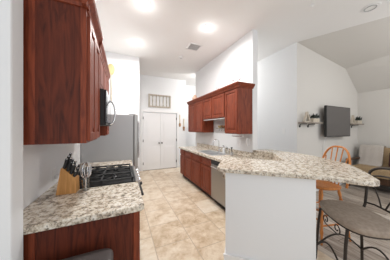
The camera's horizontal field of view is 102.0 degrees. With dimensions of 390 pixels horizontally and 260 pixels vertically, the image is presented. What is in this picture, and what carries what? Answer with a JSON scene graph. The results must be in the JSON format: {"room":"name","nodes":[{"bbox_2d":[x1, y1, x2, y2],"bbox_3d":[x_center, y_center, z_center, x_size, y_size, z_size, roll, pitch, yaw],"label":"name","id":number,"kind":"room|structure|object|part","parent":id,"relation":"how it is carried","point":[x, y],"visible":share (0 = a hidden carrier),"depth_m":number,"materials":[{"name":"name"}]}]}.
{"room":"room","nodes":[
{"label":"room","id":0,"kind":"room"},
{"bbox_2d":[0,0,22,259],"bbox_3d":[-2.061,-0.214,0.303,2.503,3.350,0.115,0,0,-25],"label":"wall","id":1,"kind":"structure","parent":0,"point":[11,11],"depth_m":0.78,"materials":[{"name":"white paint"}]},
{"bbox_2d":[23,0,102,144],"bbox_3d":[-0.960,-0.385,1.152,0.452,0.952,0.546,0,0,-25],"label":"upper cabinet","id":2,"kind":"object","parent":1,"relation":"attached to","point":[62,38],"visible":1,"depth_m":0.97,"materials":[{"name":"brown wood"}]},
{"bbox_3d":[-0.831,-0.368,0.965,0.277,0.915,0.002,0,0,-25],"label":"panel","id":3,"kind":"part","parent":2,"relation":"part of","materials":[{"name":"brown wood"}]},
{"bbox_3d":[-0.902,-0.819,1.178,0.325,0.085,0.544,0,0,-25],"label":"crown moulding","id":4,"kind":"part","parent":2,"relation":"part of","materials":[{"name":"brown wood"}]},
{"bbox_3d":[-0.749,-0.332,1.146,0.020,0.815,0.237,0,0,-25],"label":"door","id":5,"kind":"part","parent":2,"relation":"part of","materials":[{"name":"brown wood"}]},
{"bbox_3d":[-0.850,-0.332,1.366,0.020,0.815,0.239,0,0,-25],"label":"door","id":6,"kind":"part","parent":2,"relation":"part of","materials":[{"name":"brown wood"}]},
{"bbox_2d":[23,143,80,209],"bbox_3d":[-1.780,-0.214,2.259,0.120,3.350,3.210,0,0,-25],"label":"wall","id":7,"kind":"structure","parent":0,"point":[39,161],"depth_m":1.34,"materials":[{"name":"white paint"}]},
{"bbox_2d":[53,168,58,180],"bbox_3d":[-1.378,0.449,1.572,0.040,0.115,0.075,0,0,-25],"label":"wall outlet","id":8,"kind":"object","parent":7,"relation":"attached to","point":[55,176],"visible":0.93,"depth_m":1.56,"materials":[{"name":"white plastic"}]},
{"bbox_2d":[98,41,108,89],"bbox_3d":[-1.235,-0.614,1.744,0.444,0.450,0.758,0,0,-25],"label":"upper cabinet","id":9,"kind":"object","parent":7,"relation":"attached to","point":[104,68],"visible":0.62,"depth_m":1.70,"materials":[{"name":"brown wood"}]},
{"bbox_3d":[-0.982,-0.569,1.655,0.020,0.340,0.368,0,0,-25],"label":"door","id":10,"kind":"part","parent":9,"relation":"part of","materials":[{"name":"brown wood"}]},
{"bbox_3d":[-1.051,-0.796,1.827,0.040,0.085,0.758,0,0,-25],"label":"crown moulding","id":11,"kind":"part","parent":9,"relation":"part of","materials":[{"name":"brown wood"}]},
{"bbox_3d":[-1.137,-0.569,1.994,0.020,0.340,0.368,0,0,-25],"label":"door","id":12,"kind":"part","parent":9,"relation":"part of","materials":[{"name":"brown wood"}]},
{"bbox_2d":[100,89,115,125],"bbox_3d":[-1.188,-0.211,1.766,0.544,0.345,0.740,0,0,-25],"label":"microwave","id":13,"kind":"object","parent":9,"relation":"attached to","point":[105,102],"visible":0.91,"depth_m":1.51,"materials":[{"name":"black"}]},
{"bbox_3d":[-0.967,-0.224,1.747,0.022,0.310,0.518,0,0,-25],"label":"door","id":14,"kind":"part","parent":13,"relation":"part of","materials":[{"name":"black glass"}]},
{"bbox_3d":[-1.025,-0.204,1.972,0.075,0.308,0.022,0,0,-25],"label":"handle","id":15,"kind":"part","parent":13,"relation":"part of","materials":[{"name":"silver metal"}]},
{"bbox_2d":[100,70,109,135],"bbox_3d":[-1.460,-0.374,2.236,0.444,0.930,0.318,0,0,-25],"label":"upper cabinet","id":16,"kind":"object","parent":7,"relation":"attached to","point":[104,130],"visible":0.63,"depth_m":2.18,"materials":[{"name":"brown wood"}]},
{"bbox_3d":[-1.284,-0.332,2.317,0.020,0.815,0.302,0,0,-25],"label":"door","id":17,"kind":"part","parent":16,"relation":"part of","materials":[{"name":"brown wood"}]},
{"bbox_2d":[105,51,138,170],"bbox_3d":[-2.011,-0.214,3.985,1.136,3.350,0.120,0,0,-25],"label":"wall","id":18,"kind":"structure","parent":0,"point":[125,78],"depth_m":4.02,"materials":[{"name":"white paint"}]},
{"bbox_2d":[108,64,114,100],"bbox_3d":[-2.059,-1.146,3.874,0.170,0.915,0.046,0,0,-25],"label":"spoon","id":19,"kind":"object","parent":18,"relation":"attached to","point":[111,66],"visible":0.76,"depth_m":3.86,"materials":[{"name":"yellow wood"}]},
{"bbox_3d":[-2.056,-1.024,3.876,0.041,0.670,0.041,0,0,43],"label":"handle","id":20,"kind":"part","parent":19,"relation":"part of","materials":[{"name":"white wood"}]},
{"bbox_2d":[108,64,114,74],"bbox_3d":[-2.057,-1.462,3.870,0.170,0.285,0.037,0,0,-25],"label":"spoon bowl","id":21,"kind":"object","parent":19,"relation":"on","point":[111,67],"depth_m":3.86,"materials":[{"name":"yellow wood"}]},
{"bbox_2d":[139,74,185,170],"bbox_3d":[-1.276,-0.214,5.805,1.954,3.350,0.120,0,0,-25],"label":"wall","id":22,"kind":"structure","parent":0,"point":[175,88],"depth_m":5.83,"materials":[{"name":"white paint"}]},
{"bbox_2d":[143,112,159,169],"bbox_3d":[-1.538,0.431,5.625,0.614,2.030,0.099,0,0,-25],"label":"door","id":23,"kind":"structure","parent":22,"relation":"in","point":[151,121],"depth_m":5.62,"materials":[{"name":"white paint"}]},
{"bbox_3d":[-1.537,0.011,5.634,0.395,0.900,0.017,0,0,-25],"label":"panel","id":24,"kind":"part","parent":23,"relation":"part of","materials":[{"name":"white paint"}]},
{"bbox_3d":[-1.537,0.931,5.634,0.395,0.620,0.017,0,0,-25],"label":"panel","id":25,"kind":"part","parent":23,"relation":"part of","materials":[{"name":"white paint"}]},
{"bbox_2d":[148,94,170,107],"bbox_3d":[-1.272,-1.009,5.717,0.805,0.468,0.040,0,0,-25],"label":"frame","id":26,"kind":"object","parent":22,"relation":"attached to","point":[152,95],"visible":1,"depth_m":5.71,"materials":[{"name":"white wood"}]},
{"bbox_3d":[-1.270,-1.214,5.718,0.800,0.058,0.040,0,0,-25],"label":"rail","id":27,"kind":"part","parent":26,"relation":"part of","materials":[{"name":"brown wood"}]},
{"bbox_3d":[-1.274,-0.804,5.716,0.800,0.058,0.040,0,0,-25],"label":"rail","id":28,"kind":"part","parent":26,"relation":"part of","materials":[{"name":"brown wood"}]},
{"bbox_2d":[141,110,178,170],"bbox_3d":[-1.250,0.394,5.741,1.380,2.135,0.018,0,0,-25],"label":"trim","id":29,"kind":"structure","parent":22,"relation":"attached to","point":[142,111],"depth_m":5.69,"materials":[{"name":"white"}]},
{"bbox_2d":[160,113,176,168],"bbox_3d":[-0.974,0.431,5.883,0.614,2.030,0.099,0,0,-25],"label":"door","id":30,"kind":"structure","parent":22,"relation":"in","point":[168,139],"depth_m":5.88,"materials":[{"name":"white paint"}]},
{"bbox_3d":[-0.981,0.011,5.888,0.395,0.900,0.017,0,0,-25],"label":"panel","id":31,"kind":"part","parent":30,"relation":"part of","materials":[{"name":"white paint"}]},
{"bbox_3d":[-0.981,0.931,5.888,0.395,0.620,0.017,0,0,-25],"label":"panel","id":32,"kind":"part","parent":30,"relation":"part of","materials":[{"name":"white paint"}]},
{"bbox_2d":[186,85,195,145],"bbox_3d":[0.024,-0.214,6.767,1.450,3.350,0.550,0,0,-25],"label":"wall","id":33,"kind":"structure","parent":0,"point":[190,90],"depth_m":6.82,"materials":[{"name":"white paint"}]},
{"bbox_2d":[196,29,256,152],"bbox_3d":[0.609,-0.214,4.176,0.120,3.350,2.570,0,0,-25],"label":"wall","id":34,"kind":"structure","parent":0,"point":[240,57],"depth_m":3.53,"materials":[{"name":"white paint"}]},
{"bbox_2d":[187,97,213,132],"bbox_3d":[0.122,-0.377,4.619,0.393,0.936,0.978,0,0,-25],"label":"upper cabinet","id":35,"kind":"object","parent":34,"relation":"attached to","point":[196,123],"visible":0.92,"depth_m":4.37,"materials":[{"name":"brown wood"}]},
{"bbox_3d":[-0.101,-0.334,4.766,0.020,0.821,0.501,0,0,-25],"label":"door","id":36,"kind":"part","parent":35,"relation":"part of","materials":[{"name":"brown wood"}]},
{"bbox_3d":[0.122,-0.799,4.619,0.393,0.091,0.978,0,0,-25],"label":"crown moulding","id":37,"kind":"part","parent":35,"relation":"part of","materials":[{"name":"brown wood"}]},
{"bbox_3d":[0.103,-0.334,4.321,0.020,0.821,0.427,0,0,-25],"label":"door","id":38,"kind":"part","parent":35,"relation":"part of","materials":[{"name":"brown wood"}]},
{"bbox_2d":[201,88,224,120],"bbox_3d":[0.530,-0.532,3.728,0.393,0.626,0.978,0,0,-25],"label":"upper cabinet","id":39,"kind":"object","parent":34,"relation":"attached to","point":[213,102],"visible":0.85,"depth_m":3.56,"materials":[{"name":"brown wood"}]},
{"bbox_3d":[0.296,-0.498,3.897,0.020,0.491,0.451,0,0,-25],"label":"door","id":40,"kind":"part","parent":39,"relation":"part of","materials":[{"name":"brown wood"}]},
{"bbox_3d":[0.530,-0.799,3.728,0.393,0.091,0.978,0,0,-25],"label":"crown moulding","id":41,"kind":"part","parent":39,"relation":"part of","materials":[{"name":"brown wood"}]},
{"bbox_3d":[0.500,-0.498,3.452,0.020,0.491,0.477,0,0,-25],"label":"door","id":42,"kind":"part","parent":39,"relation":"part of","materials":[{"name":"brown wood"}]},
{"bbox_2d":[197,143,251,157],"bbox_3d":[0.577,0.496,4.072,0.020,0.100,2.403,0,0,-25],"label":"backsplash","id":43,"kind":"structure","parent":34,"relation":"attached to","point":[237,152],"depth_m":3.50,"materials":[{"name":"stone"}]},
{"bbox_2d":[222,81,254,133],"bbox_3d":[0.840,-0.377,3.076,0.415,0.936,0.461,0,0,-25],"label":"upper cabinet","id":44,"kind":"object","parent":34,"relation":"attached to","point":[238,95],"visible":1,"depth_m":2.93,"materials":[{"name":"brown wood"}]},
{"bbox_3d":[0.690,-0.334,3.036,0.020,0.821,0.386,0,0,-25],"label":"door","id":45,"kind":"part","parent":44,"relation":"part of","materials":[{"name":"brown wood"}]},
{"bbox_3d":[0.840,-0.799,3.076,0.415,0.091,0.461,0,0,-25],"label":"crown moulding","id":46,"kind":"part","parent":44,"relation":"part of","materials":[{"name":"brown wood"}]},
{"bbox_2d":[245,138,249,151],"bbox_3d":[1.010,0.303,3.062,0.075,0.280,0.080,0,0,-25],"label":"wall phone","id":47,"kind":"object","parent":34,"relation":"attached to","point":[247,141],"visible":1,"depth_m":3.05,"materials":[{"name":"white plastic"}]},
{"bbox_2d":[95,0,389,85],"bbox_3d":[-0.052,-1.939,2.846,8.273,0.100,7.620,0,0,-25],"label":"ceiling","id":48,"kind":"structure","parent":0,"point":[165,30],"depth_m":2.85,"materials":[{"name":"white paint"}]},
{"bbox_2d":[131,40,141,45],"bbox_3d":[-1.272,-1.884,3.465,0.230,0.010,0.230,0,0,-25],"label":"recessed light","id":49,"kind":"object","parent":48,"relation":"in","point":[135,42],"visible":1,"depth_m":3.44,"materials":[{"name":"white"}]},
{"bbox_2d":[136,0,151,9],"bbox_3d":[-0.770,-1.884,2.385,0.230,0.010,0.230,0,0,-25],"label":"recessed light","id":50,"kind":"object","parent":48,"relation":"in","point":[143,4],"visible":1,"depth_m":2.38,"materials":[{"name":"white"}]},
{"bbox_2d":[186,42,202,51],"bbox_3d":[-0.023,-1.883,3.634,0.300,0.012,0.300,0,0,-25],"label":"ceiling vent","id":51,"kind":"object","parent":48,"relation":"in","point":[192,46],"visible":1,"depth_m":3.60,"materials":[{"name":"white metal"}]},
{"bbox_2d":[201,24,213,31],"bbox_3d":[0.234,-1.884,2.951,0.230,0.010,0.230,0,0,-25],"label":"recessed light","id":52,"kind":"object","parent":48,"relation":"in","point":[207,27],"visible":1,"depth_m":2.93,"materials":[{"name":"white"}]},
{"bbox_2d":[360,2,381,12],"bbox_3d":[2.726,-1.881,2.455,0.230,0.017,0.230,0,0,-25],"label":"recessed light","id":53,"kind":"object","parent":48,"relation":"in","point":[370,7],"visible":1,"depth_m":2.44,"materials":[{"name":"white"}]},
{"bbox_2d":[139,167,389,259],"bbox_3d":[0.420,1.491,3.051,9.300,0.060,7.600,0,0,-25],"label":"floor","id":54,"kind":"structure","parent":0,"point":[179,221],"depth_m":2.47,"materials":[{"name":"tile"}]},
{"bbox_2d":[23,211,139,259],"bbox_3d":[-0.847,1.027,1.245,0.735,0.868,0.531,0,0,-25],"label":"base cabinet","id":55,"kind":"object","parent":54,"relation":"on","point":[121,233],"visible":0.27,"depth_m":1.03,"materials":[{"name":"brown wood"}]},
{"bbox_2d":[23,182,143,234],"bbox_3d":[-0.987,0.569,1.588,0.762,0.044,1.325,0,0,-25],"label":"countertop","id":56,"kind":"structure","parent":55,"relation":"on","point":[49,211],"depth_m":1.12,"materials":[{"name":"stone"}]},
{"bbox_2d":[56,153,80,194],"bbox_3d":[-1.092,0.377,1.370,0.152,0.340,0.090,0,0,-21],"label":"knife block","id":57,"kind":"object","parent":56,"relation":"on","point":[68,182],"visible":1,"depth_m":1.34,"materials":[{"name":"brown wood"}]},
{"bbox_3d":[-1.073,0.306,1.346,0.046,0.114,0.021,0,0,-25],"label":"knife handle","id":58,"kind":"part","parent":57,"relation":"part of","materials":[{"name":"black plastic"}]},
{"bbox_2d":[82,178,90,190],"bbox_3d":[-0.980,0.496,1.421,0.068,0.100,0.068,0,0,-25],"label":"utensil cup","id":59,"kind":"object","parent":56,"relation":"on","point":[85,183],"visible":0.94,"depth_m":1.40,"materials":[{"name":"silver glass"}]},
{"bbox_2d":[80,162,91,179],"bbox_3d":[-0.982,0.418,1.422,0.089,0.244,0.089,0,0,-25],"label":"whisk","id":60,"kind":"object","parent":59,"relation":"in","point":[84,164],"visible":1,"depth_m":1.42,"materials":[{"name":"silver metal"}]},
{"bbox_3d":[-0.523,0.683,1.397,0.020,0.155,0.505,0,0,-25],"label":"drawer","id":61,"kind":"part","parent":55,"relation":"part of","materials":[{"name":"brown wood"}]},
{"bbox_3d":[-0.523,1.058,1.397,0.020,0.575,0.505,0,0,-25],"label":"door","id":62,"kind":"part","parent":55,"relation":"part of","materials":[{"name":"brown wood"}]},
{"bbox_2d":[62,248,112,259],"bbox_3d":[-0.645,1.097,0.774,0.430,0.728,0.315,0,0,-25],"label":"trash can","id":63,"kind":"object","parent":54,"relation":"on","point":[106,253],"visible":1,"depth_m":0.92,"materials":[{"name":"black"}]},
{"bbox_2d":[81,114,140,171],"bbox_3d":[-1.598,0.580,3.136,0.921,1.722,0.908,0,0,-25],"label":"refrigerator","id":64,"kind":"object","parent":54,"relation":"on","point":[122,140],"visible":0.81,"depth_m":2.75,"materials":[{"name":"grey metal"}]},
{"bbox_3d":[-1.170,0.222,3.079,0.068,0.978,0.450,0,0,-25],"label":"door","id":65,"kind":"part","parent":64,"relation":"part of","materials":[{"name":"silver metal"}]},
{"bbox_3d":[-1.185,0.211,3.262,0.065,0.799,0.022,0,0,-25],"label":"handle","id":66,"kind":"part","parent":64,"relation":"part of","materials":[{"name":"silver metal"}]},
{"bbox_2d":[78,163,143,195],"bbox_3d":[-1.019,0.971,1.884,0.712,0.940,0.756,0,0,-25],"label":"gas range","id":67,"kind":"object","parent":54,"relation":"on","point":[110,175],"visible":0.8,"depth_m":1.77,"materials":[{"name":"black metal"}]},
{"bbox_2d":[79,166,135,188],"bbox_3d":[-1.059,0.552,1.866,0.625,0.027,0.756,0,0,-25],"label":"cooktop","id":68,"kind":"object","parent":67,"relation":"in","point":[133,179],"depth_m":1.69,"materials":[{"name":"black metal"}]},
{"bbox_3d":[-0.764,0.599,2.001,0.055,0.125,0.751,0,0,-25],"label":"control panel","id":69,"kind":"part","parent":67,"relation":"part of","materials":[{"name":"silver metal"}]},
{"bbox_2d":[180,149,187,179],"bbox_3d":[-0.101,1.027,4.838,0.617,0.868,0.399,0,0,-25],"label":"base cabinet","id":70,"kind":"object","parent":54,"relation":"on","point":[182,152],"visible":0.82,"depth_m":4.69,"materials":[{"name":"brown wood"}]},
{"bbox_3d":[-0.372,1.063,4.713,0.020,0.555,0.365,0,0,-25],"label":"door","id":71,"kind":"part","parent":70,"relation":"part of","materials":[{"name":"brown wood"}]},
{"bbox_2d":[179,146,262,178],"bbox_3d":[0.396,0.569,3.312,1.275,0.044,3.635,0,0,-25],"label":"countertop","id":72,"kind":"structure","parent":70,"relation":"on","point":[194,149],"depth_m":3.35,"materials":[{"name":"stone"}]},
{"bbox_2d":[198,150,229,155],"bbox_3d":[0.397,0.637,3.678,0.460,0.195,0.800,0,0,-25],"label":"sink","id":73,"kind":"object","parent":72,"relation":"in","point":[209,152],"visible":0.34,"depth_m":3.68,"materials":[{"name":"silver metal"}]},
{"bbox_3d":[0.452,0.640,3.497,0.350,0.189,0.345,0,0,-25],"label":"bowl","id":74,"kind":"part","parent":73,"relation":"part of","materials":[{"name":"silver metal"}]},
{"bbox_2d":[185,150,194,184],"bbox_3d":[0.090,1.027,4.419,0.617,0.868,0.517,0,0,-25],"label":"base cabinet","id":75,"kind":"object","parent":54,"relation":"on","point":[188,159],"visible":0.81,"depth_m":4.26,"materials":[{"name":"brown wood"}]},
{"bbox_3d":[-0.181,0.683,4.295,0.020,0.145,0.483,0,0,-25],"label":"drawer","id":76,"kind":"part","parent":75,"relation":"part of","materials":[{"name":"brown wood"}]},
{"bbox_3d":[-0.181,1.063,4.295,0.020,0.555,0.483,0,0,-25],"label":"door","id":77,"kind":"part","parent":75,"relation":"part of","materials":[{"name":"brown wood"}]},
{"bbox_2d":[192,153,203,191],"bbox_3d":[0.305,1.027,3.949,0.617,0.868,0.513,0,0,-25],"label":"base cabinet","id":78,"kind":"object","parent":54,"relation":"on","point":[196,162],"visible":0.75,"depth_m":3.80,"materials":[{"name":"brown wood"}]},
{"bbox_3d":[0.034,0.683,3.825,0.020,0.145,0.479,0,0,-25],"label":"drawer","id":79,"kind":"part","parent":78,"relation":"part of","materials":[{"name":"brown wood"}]},
{"bbox_3d":[0.034,1.063,3.825,0.020,0.555,0.479,0,0,-25],"label":"door","id":80,"kind":"part","parent":78,"relation":"part of","materials":[{"name":"brown wood"}]},
{"bbox_2d":[201,156,214,200],"bbox_3d":[0.510,1.027,3.501,0.617,0.868,0.468,0,0,-25],"label":"base cabinet","id":81,"kind":"object","parent":54,"relation":"on","point":[206,162],"visible":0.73,"depth_m":3.37,"materials":[{"name":"brown wood"}]},
{"bbox_3d":[0.239,1.063,3.377,0.020,0.555,0.434,0,0,-25],"label":"door","id":82,"kind":"part","parent":81,"relation":"part of","materials":[{"name":"brown wood"}]},
{"bbox_3d":[0.239,0.683,3.377,0.020,0.145,0.434,0,0,-25],"label":"drawer","id":83,"kind":"part","parent":81,"relation":"part of","materials":[{"name":"brown wood"}]},
{"bbox_2d":[211,159,224,208],"bbox_3d":[0.706,1.028,2.995,0.665,0.866,0.601,0,0,-25],"label":"dishwasher","id":84,"kind":"object","parent":54,"relation":"on","point":[217,180],"visible":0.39,"depth_m":2.93,"materials":[{"name":"silver metal"}]},
{"bbox_3d":[0.457,0.640,2.881,0.030,0.082,0.595,0,0,-25],"label":"control panel","id":85,"kind":"part","parent":84,"relation":"part of","materials":[{"name":"black glass"}]},
{"bbox_2d":[316,146,351,245],"bbox_3d":[1.814,0.849,2.237,0.524,1.223,0.442,0,0,-9],"label":"stool","id":86,"kind":"object","parent":54,"relation":"on","point":[322,185],"visible":0.56,"depth_m":2.10,"materials":[{"name":"orange wood"}]},
{"bbox_3d":[1.634,1.129,2.038,0.042,0.665,0.140,0,0,37],"label":"leg","id":87,"kind":"part","parent":86,"relation":"part of","materials":[{"name":"orange wood"}]},
{"bbox_3d":[1.778,0.781,2.231,0.400,0.040,0.410,0,0,-9],"label":"seat","id":88,"kind":"part","parent":86,"relation":"part of","materials":[{"name":"orange wood"}]},
{"bbox_3d":[1.973,1.129,2.090,0.140,0.665,0.042,0,0,36],"label":"leg","id":89,"kind":"part","parent":86,"relation":"part of","materials":[{"name":"wood"}]},
{"bbox_2d":[316,167,389,259],"bbox_3d":[1.462,0.902,1.419,0.533,1.125,0.551,0,0,10],"label":"bar stool","id":90,"kind":"object","parent":54,"relation":"on","point":[357,219],"visible":0.89,"depth_m":1.38,"materials":[{"name":"beige fabric"}]},
{"bbox_3d":[1.272,1.139,1.657,0.031,0.649,0.093,0,0,-40],"label":"leg","id":91,"kind":"part","parent":90,"relation":"part of","materials":[{"name":"brown metal"}]},
{"bbox_3d":[1.200,1.139,1.265,0.093,0.649,0.031,0,0,-29],"label":"leg","id":92,"kind":"part","parent":90,"relation":"part of","materials":[{"name":"brown metal"}]},
{"bbox_3d":[1.433,0.776,1.425,0.398,0.064,0.551,0,0,10],"label":"seat","id":93,"kind":"part","parent":90,"relation":"part of","materials":[{"name":"beige fabric"}]},
{"bbox_3d":[1.433,0.814,1.425,0.381,0.018,0.520,0,0,10],"label":"seat frame","id":94,"kind":"part","parent":90,"relation":"part of","materials":[{"name":"brown metal"}]},
{"bbox_3d":[1.674,1.140,1.584,0.093,0.649,0.028,0,0,-29],"label":"leg","id":95,"kind":"part","parent":90,"relation":"part of","materials":[{"name":"brown metal"}]},
{"bbox_3d":[1.668,0.625,1.547,0.103,0.401,0.028,0,0,-4],"label":"post","id":96,"kind":"part","parent":90,"relation":"part of","materials":[{"name":"brown metal"}]},
{"bbox_3d":[1.646,0.708,1.385,0.026,0.031,0.339,0,0,10],"label":"rail","id":97,"kind":"part","parent":90,"relation":"part of","materials":[{"name":"brown metal"}]},
{"bbox_3d":[1.693,0.415,1.376,0.064,0.150,0.362,0,0,10],"label":"rail","id":98,"kind":"part","parent":90,"relation":"part of","materials":[{"name":"brown metal"}]},
{"bbox_2d":[346,147,389,186],"bbox_3d":[4.612,0.961,3.584,0.870,1.000,1.515,0,0,-25],"label":"loveseat","id":99,"kind":"object","parent":54,"relation":"on","point":[383,181],"visible":0.2,"depth_m":3.78,"materials":[{"name":"beige fabric"}]},
{"bbox_3d":[4.303,0.961,4.237,0.850,1.000,0.070,0,0,-25],"label":"arm","id":100,"kind":"part","parent":99,"relation":"part of","materials":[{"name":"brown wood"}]},
{"bbox_2d":[352,164,389,179],"bbox_3d":[4.422,1.016,3.880,0.730,0.200,0.660,0,0,-25],"label":"seat cushion","id":101,"kind":"object","parent":99,"relation":"on","point":[366,168],"depth_m":3.67,"materials":[{"name":"beige fabric"}]},
{"bbox_2d":[357,144,386,166],"bbox_3d":[4.585,0.668,4.119,0.458,0.502,0.442,0,0,-25],"label":"throw blanket","id":102,"kind":"object","parent":99,"relation":"on","point":[372,155],"visible":0.97,"depth_m":4.09,"materials":[{"name":"beige fabric"}]},
{"bbox_3d":[4.640,1.191,3.583,0.820,0.140,1.440,0,0,-25],"label":"frame","id":103,"kind":"part","parent":99,"relation":"part of","materials":[{"name":"brown wood"}]},
{"bbox_2d":[382,147,389,166],"bbox_3d":[4.730,0.715,4.020,0.230,0.506,0.660,0,0,-25],"label":"cushion","id":104,"kind":"object","parent":99,"relation":"on","point":[386,150],"depth_m":3.89,"materials":[{"name":"beige fabric"}]},
{"bbox_3d":[-1.384,1.027,2.420,0.735,0.868,0.508,0,0,-25],"label":"base cabinet","id":105,"kind":"object","parent":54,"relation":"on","visible":0},
{"bbox_2d":[75,160,132,170],"bbox_3d":[-1.374,0.569,2.433,0.762,0.044,0.532,0,0,-25],"label":"countertop","id":106,"kind":"structure","parent":105,"relation":"on","point":[121,161],"depth_m":2.51,"materials":[{"name":"stone"}]},
{"bbox_2d":[225,152,315,259],"bbox_3d":[0.924,0.949,2.276,0.802,1.025,1.610,0,0,17],"label":"wall","id":107,"kind":"structure","parent":0,"point":[267,217],"depth_m":1.50,"materials":[{"name":"white paint"}]},
{"bbox_2d":[223,252,252,259],"bbox_3d":[0.696,1.369,1.560,0.809,0.185,0.140,0,0,17],"label":"baseboard","id":108,"kind":"structure","parent":107,"relation":"attached to","point":[226,256],"depth_m":1.59,"materials":[{"name":"white"}]},
{"bbox_2d":[252,152,280,160],"bbox_3d":[1.181,0.492,2.270,0.303,0.110,1.405,0,0,4],"label":"backsplash","id":109,"kind":"structure","parent":107,"relation":"attached to","point":[264,156],"depth_m":2.83,"materials":[{"name":"stone"}]},
{"bbox_2d":[217,149,379,186],"bbox_3d":[1.158,0.415,2.225,1.407,0.040,1.827,0,0,21],"label":"countertop","id":110,"kind":"structure","parent":107,"relation":"on","point":[291,165],"depth_m":1.58,"materials":[{"name":"stone"}]},
{"bbox_2d":[257,42,296,152],"bbox_3d":[1.414,-0.214,5.319,0.126,3.350,4.100,0,0,-25],"label":"wall","id":111,"kind":"structure","parent":0,"point":[277,72],"depth_m":3.83,"materials":[{"name":"white paint"}]},
{"bbox_2d":[297,42,357,181],"bbox_3d":[3.490,-0.214,4.080,2.860,3.350,0.120,0,0,-25],"label":"wall","id":112,"kind":"structure","parent":0,"point":[321,82],"depth_m":3.82,"materials":[{"name":"white paint"}]},
{"bbox_2d":[298,122,322,126],"bbox_3d":[2.562,-0.093,3.499,0.630,0.115,0.174,0,0,-25],"label":"wall shelf","id":113,"kind":"object","parent":112,"relation":"attached to","point":[308,123],"visible":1,"depth_m":3.47,"materials":[{"name":"grey wood"}]},
{"bbox_2d":[303,112,310,121],"bbox_3d":[2.419,-0.264,3.415,0.240,0.225,0.040,0,0,-25],"label":"ornament","id":114,"kind":"object","parent":113,"relation":"on","point":[306,115],"visible":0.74,"depth_m":3.40,"materials":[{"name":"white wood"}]},
{"bbox_2d":[309,113,319,121],"bbox_3d":[2.665,-0.259,3.536,0.263,0.214,0.124,0,0,-25],"label":"potted plant","id":115,"kind":"object","parent":113,"relation":"on","point":[314,118],"visible":0.8,"depth_m":3.49,"materials":[{"name":"grey plant"}]},
{"bbox_2d":[323,105,349,153],"bbox_3d":[3.484,0.182,3.923,1.100,1.458,0.159,0,0,-25],"label":"television","id":116,"kind":"object","parent":112,"relation":"attached to","point":[336,119],"visible":0.94,"depth_m":3.80,"materials":[{"name":"black plastic"}]},
{"bbox_3d":[4.367,-0.092,4.324,0.620,0.115,0.175,0,0,-25],"label":"wall shelf","id":117,"kind":"object","parent":112,"relation":"attached to","visible":0},
{"bbox_2d":[350,115,355,122],"bbox_3d":[4.247,-0.262,4.250,0.240,0.225,0.040,0,0,-25],"label":"ornament","id":118,"kind":"object","parent":117,"relation":"on","point":[352,120],"visible":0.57,"depth_m":4.23,"materials":[{"name":"white ceramic"}]},
{"bbox_2d":[355,116,361,123],"bbox_3d":[4.502,-0.257,4.376,0.263,0.214,0.124,0,0,-25],"label":"potted plant","id":119,"kind":"object","parent":117,"relation":"on","point":[357,117],"visible":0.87,"depth_m":4.34,"materials":[{"name":"grey plant"}]},
{"bbox_2d":[298,16,389,68],"bbox_3d":[3.857,-1.814,2.313,2.060,0.350,3.400,0,0,-25],"label":"ceiling","id":120,"kind":"structure","parent":0,"point":[369,41],"depth_m":3.36,"materials":[{"name":"white paint"}]},
{"bbox_2d":[346,55,389,92],"bbox_3d":[5.158,-1.439,2.908,0.800,1.000,3.400,0,0,-25],"label":"ceiling","id":121,"kind":"structure","parent":0,"point":[373,75],"depth_m":4.07,"materials":[{"name":"white paint"}]},
{"bbox_2d":[358,88,389,156],"bbox_3d":[5.467,0.211,3.049,0.120,2.500,3.400,0,0,-25],"label":"wall","id":122,"kind":"structure","parent":0,"point":[373,106],"depth_m":4.26,"materials":[{"name":"white paint"}]}
]}

